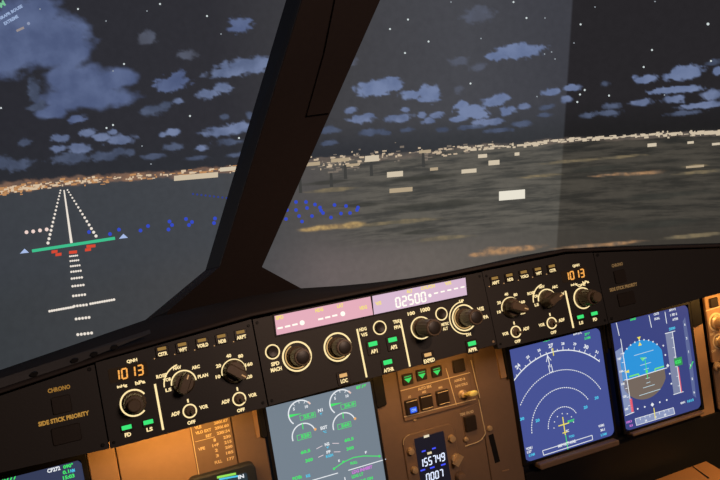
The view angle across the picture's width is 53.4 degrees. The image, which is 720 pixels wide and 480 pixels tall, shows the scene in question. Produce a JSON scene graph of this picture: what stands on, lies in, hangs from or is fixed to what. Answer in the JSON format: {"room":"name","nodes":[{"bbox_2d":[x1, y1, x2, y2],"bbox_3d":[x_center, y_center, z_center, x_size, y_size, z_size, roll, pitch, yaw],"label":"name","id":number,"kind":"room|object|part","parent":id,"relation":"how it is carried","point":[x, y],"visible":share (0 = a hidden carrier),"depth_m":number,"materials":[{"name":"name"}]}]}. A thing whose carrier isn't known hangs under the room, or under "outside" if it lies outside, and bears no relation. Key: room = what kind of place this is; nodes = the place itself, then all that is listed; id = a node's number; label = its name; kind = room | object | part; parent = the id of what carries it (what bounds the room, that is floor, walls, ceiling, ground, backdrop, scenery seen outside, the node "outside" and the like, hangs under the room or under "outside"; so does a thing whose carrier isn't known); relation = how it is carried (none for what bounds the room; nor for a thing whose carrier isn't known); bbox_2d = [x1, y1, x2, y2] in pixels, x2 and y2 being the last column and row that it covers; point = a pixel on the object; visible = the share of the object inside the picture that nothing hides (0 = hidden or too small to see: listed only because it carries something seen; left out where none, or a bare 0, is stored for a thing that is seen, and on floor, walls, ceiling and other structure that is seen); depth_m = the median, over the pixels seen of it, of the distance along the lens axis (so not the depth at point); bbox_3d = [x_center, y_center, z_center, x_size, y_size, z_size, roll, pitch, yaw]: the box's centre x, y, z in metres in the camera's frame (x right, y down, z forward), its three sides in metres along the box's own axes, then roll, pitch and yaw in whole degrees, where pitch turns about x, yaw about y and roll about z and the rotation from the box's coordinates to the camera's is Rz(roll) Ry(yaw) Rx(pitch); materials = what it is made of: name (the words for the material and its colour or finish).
{"room":"control cabin","nodes":[
{"label":"control cabin","id":0,"kind":"room"},
{"bbox_2d":[146,0,379,319],"bbox_3d":[-0.164,-0.063,1.096,0.346,0.668,0.651,-11,8,-25],"label":"window post","id":1,"kind":"object","parent":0,"point":[288,138],"visible":0.52,"depth_m":1.04,"materials":[{"name":"paint"}]},
{"bbox_2d":[206,0,300,269],"bbox_3d":[-0.146,-0.166,1.004,0.017,0.446,0.464,-13,9,-38],"label":"seal","id":2,"kind":"object","parent":1,"relation":"attached to","point":[291,7],"visible":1,"depth_m":1.00,"materials":[{"name":"black rubber"}]},
{"bbox_2d":[306,0,373,115],"bbox_3d":[-0.009,-0.277,0.905,0.069,0.210,0.201,-12,8,-29],"label":"panel","id":3,"kind":"object","parent":1,"relation":"attached to","point":[348,18],"visible":1,"depth_m":0.93,"materials":[{"name":"paint"}]},
{"bbox_2d":[0,0,719,369],"bbox_3d":[0.030,-0.148,1.638,4.600,2.900,2.020,-9,7,-7],"label":"windshield","id":4,"kind":"object","parent":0,"point":[456,134],"visible":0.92,"depth_m":2.50,"materials":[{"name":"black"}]},
{"bbox_2d":[0,243,719,441],"bbox_3d":[0.063,0.151,1.031,1.567,0.216,0.185,-10,7,-19],"label":"glareshield","id":5,"kind":"object","parent":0,"point":[151,332],"visible":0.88,"depth_m":0.94,"materials":[{"name":"black plastic"}]},
{"bbox_2d":[0,364,108,472],"bbox_3d":[-0.438,0.215,0.760,0.315,0.096,0.030,-10,7,-21],"label":"panel","id":6,"kind":"object","parent":5,"relation":"attached to","point":[62,416],"visible":1,"depth_m":0.79,"materials":[{"name":"black paint"}]},
{"bbox_3d":[-0.352,0.146,0.813,0.229,0.043,0.022,-10,7,-19],"label":"window rail","id":7,"kind":"part","parent":5,"relation":"part of","materials":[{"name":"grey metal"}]},
{"bbox_2d":[96,319,267,448],"bbox_3d":[-0.204,0.168,0.834,0.183,0.111,0.058,-10,7,-20],"label":"control panel","id":8,"kind":"object","parent":5,"relation":"attached to","point":[212,375],"visible":1,"depth_m":0.84,"materials":[{"name":"black paint"}]},
{"bbox_2d":[122,424,131,430],"bbox_3d":[-0.265,0.213,0.814,0.011,0.005,0.001,-10,-4,-19],"label":"light","id":9,"kind":"object","parent":8,"relation":"on","point":[129,426],"depth_m":0.81,"materials":[{"name":"green plastic"}]},
{"bbox_3d":[-0.255,0.185,0.808,0.027,0.027,0.026,-10,-4,-19],"label":"rotary knob","id":10,"kind":"part","parent":8,"relation":"part of","materials":[{"name":"plastic"}]},
{"bbox_3d":[-0.249,0.183,0.792,0.014,0.014,0.009,-10,-4,-19],"label":"knob","id":11,"kind":"part","parent":8,"relation":"part of","materials":[{"name":"plastic"}]},
{"bbox_2d":[143,419,152,424],"bbox_3d":[-0.243,0.209,0.822,0.011,0.005,0.001,-10,-4,-19],"label":"light","id":12,"kind":"object","parent":8,"relation":"on","point":[150,421],"depth_m":0.82,"materials":[{"name":"green plastic"}]},
{"bbox_3d":[-0.205,0.167,0.836,0.025,0.025,0.010,-10,-4,-19],"label":"selector knob","id":13,"kind":"part","parent":8,"relation":"part of","materials":[{"name":"plastic"}]},
{"bbox_2d":[185,406,195,415],"bbox_3d":[-0.197,0.201,0.833,0.012,0.012,0.014,-10,7,-19],"label":"toggle switch","id":14,"kind":"object","parent":8,"relation":"attached to","point":[189,410],"depth_m":0.84,"materials":[{"name":"plastic"}]},
{"bbox_3d":[-0.150,0.157,0.856,0.028,0.027,0.010,-10,-4,-19],"label":"selector knob","id":15,"kind":"part","parent":8,"relation":"part of","materials":[{"name":"plastic"}]},
{"bbox_2d":[234,394,245,403],"bbox_3d":[-0.143,0.191,0.853,0.012,0.012,0.014,-10,7,-19],"label":"toggle switch","id":16,"kind":"object","parent":8,"relation":"attached to","point":[238,398],"depth_m":0.86,"materials":[{"name":"plastic"}]},
{"bbox_2d":[251,272,496,405],"bbox_3d":[0.032,0.124,0.913,0.320,0.108,0.068,-10,7,-19],"label":"control panel","id":17,"kind":"object","parent":5,"relation":"attached to","point":[315,349],"visible":1,"depth_m":0.92,"materials":[{"name":"black paint"}]},
{"bbox_3d":[-0.073,0.142,0.871,0.025,0.025,0.030,-10,-4,-19],"label":"rotary knob","id":18,"kind":"part","parent":17,"relation":"part of","materials":[{"name":"plastic"}]},
{"bbox_3d":[-0.023,0.133,0.889,0.024,0.025,0.030,-10,-4,-19],"label":"rotary knob","id":19,"kind":"part","parent":17,"relation":"part of","materials":[{"name":"plastic"}]},
{"bbox_2d":[368,341,377,346],"bbox_3d":[0.017,0.133,0.916,0.012,0.006,0.001,-10,-3,-19],"label":"light","id":20,"kind":"object","parent":17,"relation":"on","point":[374,343],"depth_m":0.92,"materials":[{"name":"green plastic"}]},
{"bbox_2d":[383,359,391,364],"bbox_3d":[0.036,0.157,0.920,0.012,0.006,0.001,-10,-3,-19],"label":"light","id":21,"kind":"object","parent":17,"relation":"on","point":[389,361],"depth_m":0.92,"materials":[{"name":"green plastic"}]},
{"bbox_2d":[388,337,396,342],"bbox_3d":[0.042,0.129,0.925,0.012,0.006,0.001,-10,-3,-19],"label":"light","id":22,"kind":"object","parent":17,"relation":"on","point":[392,339],"depth_m":0.93,"materials":[{"name":"green plastic"}]},
{"bbox_3d":[0.087,0.113,0.922,0.026,0.026,0.042,-10,-4,-19],"label":"rotary knob","id":23,"kind":"part","parent":17,"relation":"part of","materials":[{"name":"plastic"}]},
{"bbox_3d":[0.146,0.102,0.946,0.025,0.025,0.036,-10,-4,-19],"label":"rotary knob","id":24,"kind":"part","parent":17,"relation":"part of","materials":[{"name":"plastic"}]},
{"bbox_2d":[468,341,475,345],"bbox_3d":[0.150,0.139,0.960,0.012,0.006,0.001,-10,-3,-19],"label":"light","id":25,"kind":"object","parent":17,"relation":"on","point":[471,343],"depth_m":0.96,"materials":[{"name":"green plastic"}]},
{"bbox_2d":[478,253,607,348],"bbox_3d":[0.265,0.084,1.002,0.184,0.111,0.060,-10,7,-18],"label":"control panel","id":26,"kind":"object","parent":5,"relation":"attached to","point":[535,300],"visible":1,"depth_m":1.00,"materials":[{"name":"black paint"}]},
{"bbox_3d":[0.210,0.093,0.984,0.028,0.027,0.010,-10,-4,-19],"label":"selector knob","id":27,"kind":"part","parent":26,"relation":"part of","materials":[{"name":"plastic"}]},
{"bbox_2d":[512,328,522,335],"bbox_3d":[0.217,0.127,0.981,0.012,0.012,0.014,-10,7,-19],"label":"toggle switch","id":28,"kind":"object","parent":26,"relation":"attached to","point":[515,331],"depth_m":0.98,"materials":[{"name":"plastic"}]},
{"bbox_3d":[0.265,0.083,1.003,0.025,0.025,0.010,-10,-4,-19],"label":"selector knob","id":29,"kind":"part","parent":26,"relation":"part of","materials":[{"name":"plastic"}]},
{"bbox_2d":[548,319,558,326],"bbox_3d":[0.271,0.117,1.000,0.012,0.012,0.014,-10,7,-19],"label":"toggle switch","id":30,"kind":"object","parent":26,"relation":"attached to","point":[551,322],"depth_m":1.00,"materials":[{"name":"plastic"}]},
{"bbox_3d":[0.324,0.082,1.014,0.027,0.027,0.026,-10,-4,-19],"label":"rotary knob","id":31,"kind":"part","parent":26,"relation":"part of","materials":[{"name":"plastic"}]},
{"bbox_3d":[0.329,0.080,0.998,0.014,0.014,0.009,-10,-4,-19],"label":"knob","id":32,"kind":"part","parent":26,"relation":"part of","materials":[{"name":"plastic"}]},
{"bbox_2d":[593,248,719,322],"bbox_3d":[0.495,0.044,1.093,0.315,0.104,0.031,-10,7,-18],"label":"panel","id":33,"kind":"object","parent":5,"relation":"attached to","point":[632,283],"visible":1,"depth_m":1.07,"materials":[{"name":"black paint"}]},
{"bbox_2d":[78,298,719,479],"bbox_3d":[0.063,0.435,1.057,1.550,0.522,0.065,-10,7,-19],"label":"panel","id":34,"kind":"object","parent":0,"point":[658,453],"visible":0.32,"depth_m":1.09,"materials":[{"name":"brown plastic"}]},
{"bbox_2d":[0,454,89,479],"bbox_3d":[-0.412,0.371,0.872,0.177,0.210,0.022,-10,7,-19],"label":"display","id":35,"kind":"object","parent":34,"relation":"attached to","point":[70,468],"visible":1,"depth_m":0.88,"materials":[{"name":"black glass"}]},
{"bbox_2d":[190,417,237,474],"bbox_3d":[-0.195,0.272,0.952,0.054,0.081,0.008,-10,7,-19],"label":"placard","id":36,"kind":"object","parent":34,"relation":"attached to","point":[212,442],"visible":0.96,"depth_m":0.95,"materials":[{"name":"brown paint"}]},
{"bbox_2d":[189,461,256,479],"bbox_3d":[-0.177,0.349,0.952,0.088,0.091,0.021,-10,7,-19],"label":"display","id":37,"kind":"object","parent":34,"relation":"attached to","point":[246,470],"visible":1,"depth_m":0.95,"materials":[{"name":"plastic"}]},
{"bbox_2d":[257,375,387,479],"bbox_3d":[-0.041,0.297,1.004,0.184,0.208,0.022,-10,7,-19],"label":"display","id":38,"kind":"object","parent":34,"relation":"attached to","point":[335,433],"visible":0.98,"depth_m":1.00,"materials":[{"name":"grey glass"}]},
{"bbox_2d":[402,423,465,479],"bbox_3d":[0.113,0.342,1.055,0.089,0.128,0.023,-10,7,-19],"label":"digital clock","id":39,"kind":"object","parent":34,"relation":"attached to","point":[432,453],"visible":1,"depth_m":1.05,"materials":[{"name":"brown paint"}]},
{"bbox_3d":[0.074,0.307,1.041,0.010,0.010,0.008,-10,3,-19],"label":"push knob","id":40,"kind":"part","parent":39,"relation":"part of","materials":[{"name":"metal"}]},
{"bbox_3d":[0.080,0.335,1.043,0.010,0.010,0.008,-10,3,-19],"label":"push knob","id":41,"kind":"part","parent":39,"relation":"part of","materials":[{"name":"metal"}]},
{"bbox_3d":[0.137,0.295,1.063,0.011,0.011,0.008,-10,3,-19],"label":"push knob","id":42,"kind":"part","parent":39,"relation":"part of","materials":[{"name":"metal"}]},
{"bbox_3d":[0.143,0.326,1.067,0.014,0.014,0.005,-10,3,-19],"label":"selector knob","id":43,"kind":"part","parent":39,"relation":"part of","materials":[{"name":"brown plastic"}]},
{"bbox_3d":[0.150,0.353,1.066,0.016,0.015,0.012,-10,3,-19],"label":"push knob","id":44,"kind":"part","parent":39,"relation":"part of","materials":[{"name":"brown paint"}]},
{"bbox_2d":[396,353,479,421],"bbox_3d":[0.121,0.215,1.049,0.126,0.090,0.038,-10,7,-19],"label":"panel","id":45,"kind":"object","parent":34,"relation":"attached to","point":[441,385],"visible":0.98,"depth_m":1.06,"materials":[{"name":"brown paint"}]},
{"bbox_2d":[458,390,477,398],"bbox_3d":[0.160,0.229,1.060,0.019,0.019,0.030,-10,7,-19],"label":"toggle switch","id":46,"kind":"object","parent":45,"relation":"attached to","point":[462,394],"depth_m":1.07,"materials":[{"name":"yellow metal"}]},
{"bbox_2d":[460,400,486,446],"bbox_3d":[0.171,0.276,1.080,0.040,0.065,0.010,-10,7,-20],"label":"panel","id":47,"kind":"object","parent":34,"relation":"attached to","point":[472,416],"visible":1,"depth_m":1.08,"materials":[{"name":"brown paint"}]},
{"bbox_2d":[502,325,618,469],"bbox_3d":[0.322,0.234,1.126,0.188,0.221,0.036,-10,7,-19],"label":"display","id":48,"kind":"object","parent":34,"relation":"attached to","point":[560,386],"visible":0.94,"depth_m":1.13,"materials":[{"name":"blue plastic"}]},
{"bbox_2d":[604,299,703,435],"bbox_3d":[0.501,0.199,1.192,0.198,0.217,0.032,-10,7,-19],"label":"display","id":49,"kind":"object","parent":34,"relation":"attached to","point":[654,360],"visible":0.99,"depth_m":1.19,"materials":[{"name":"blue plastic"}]},
{"bbox_2d":[657,461,719,479],"bbox_3d":[0.508,0.401,1.130,0.199,0.018,0.095,-10,7,-19],"label":"table","id":50,"kind":"object","parent":34,"relation":"attached to","point":[705,470],"visible":1,"depth_m":1.17,"materials":[{"name":"brown plastic"}]},
{"bbox_2d":[702,293,719,409],"bbox_3d":[0.660,0.177,1.249,0.122,0.218,0.032,-10,7,-19],"label":"control panel","id":51,"kind":"object","parent":34,"relation":"attached to","point":[711,304],"visible":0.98,"depth_m":1.23,"materials":[{"name":"beige paint"}]},
{"bbox_3d":[0.617,0.141,1.226,0.025,0.025,0.020,-10,3,-19],"label":"rotary knob","id":52,"kind":"part","parent":51,"relation":"part of","materials":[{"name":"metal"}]},
{"bbox_3d":[0.670,0.247,1.258,0.120,0.076,0.004,-10,3,-19],"label":"plate","id":53,"kind":"part","parent":51,"relation":"part of","materials":[{"name":"brown paint"}]},
{"bbox_2d":[713,362,719,370],"bbox_3d":[0.618,0.218,1.228,0.015,0.015,0.017,-10,7,-19],"label":"toggle switch","id":54,"kind":"object","parent":51,"relation":"attached to","point":[716,366],"depth_m":1.23,"materials":[{"name":"plastic"}]},
{"bbox_3d":[0.622,0.175,1.229,0.020,0.020,0.018,-10,3,-19],"label":"rotary knob","id":55,"kind":"part","parent":51,"relation":"part of","materials":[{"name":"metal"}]}
]}

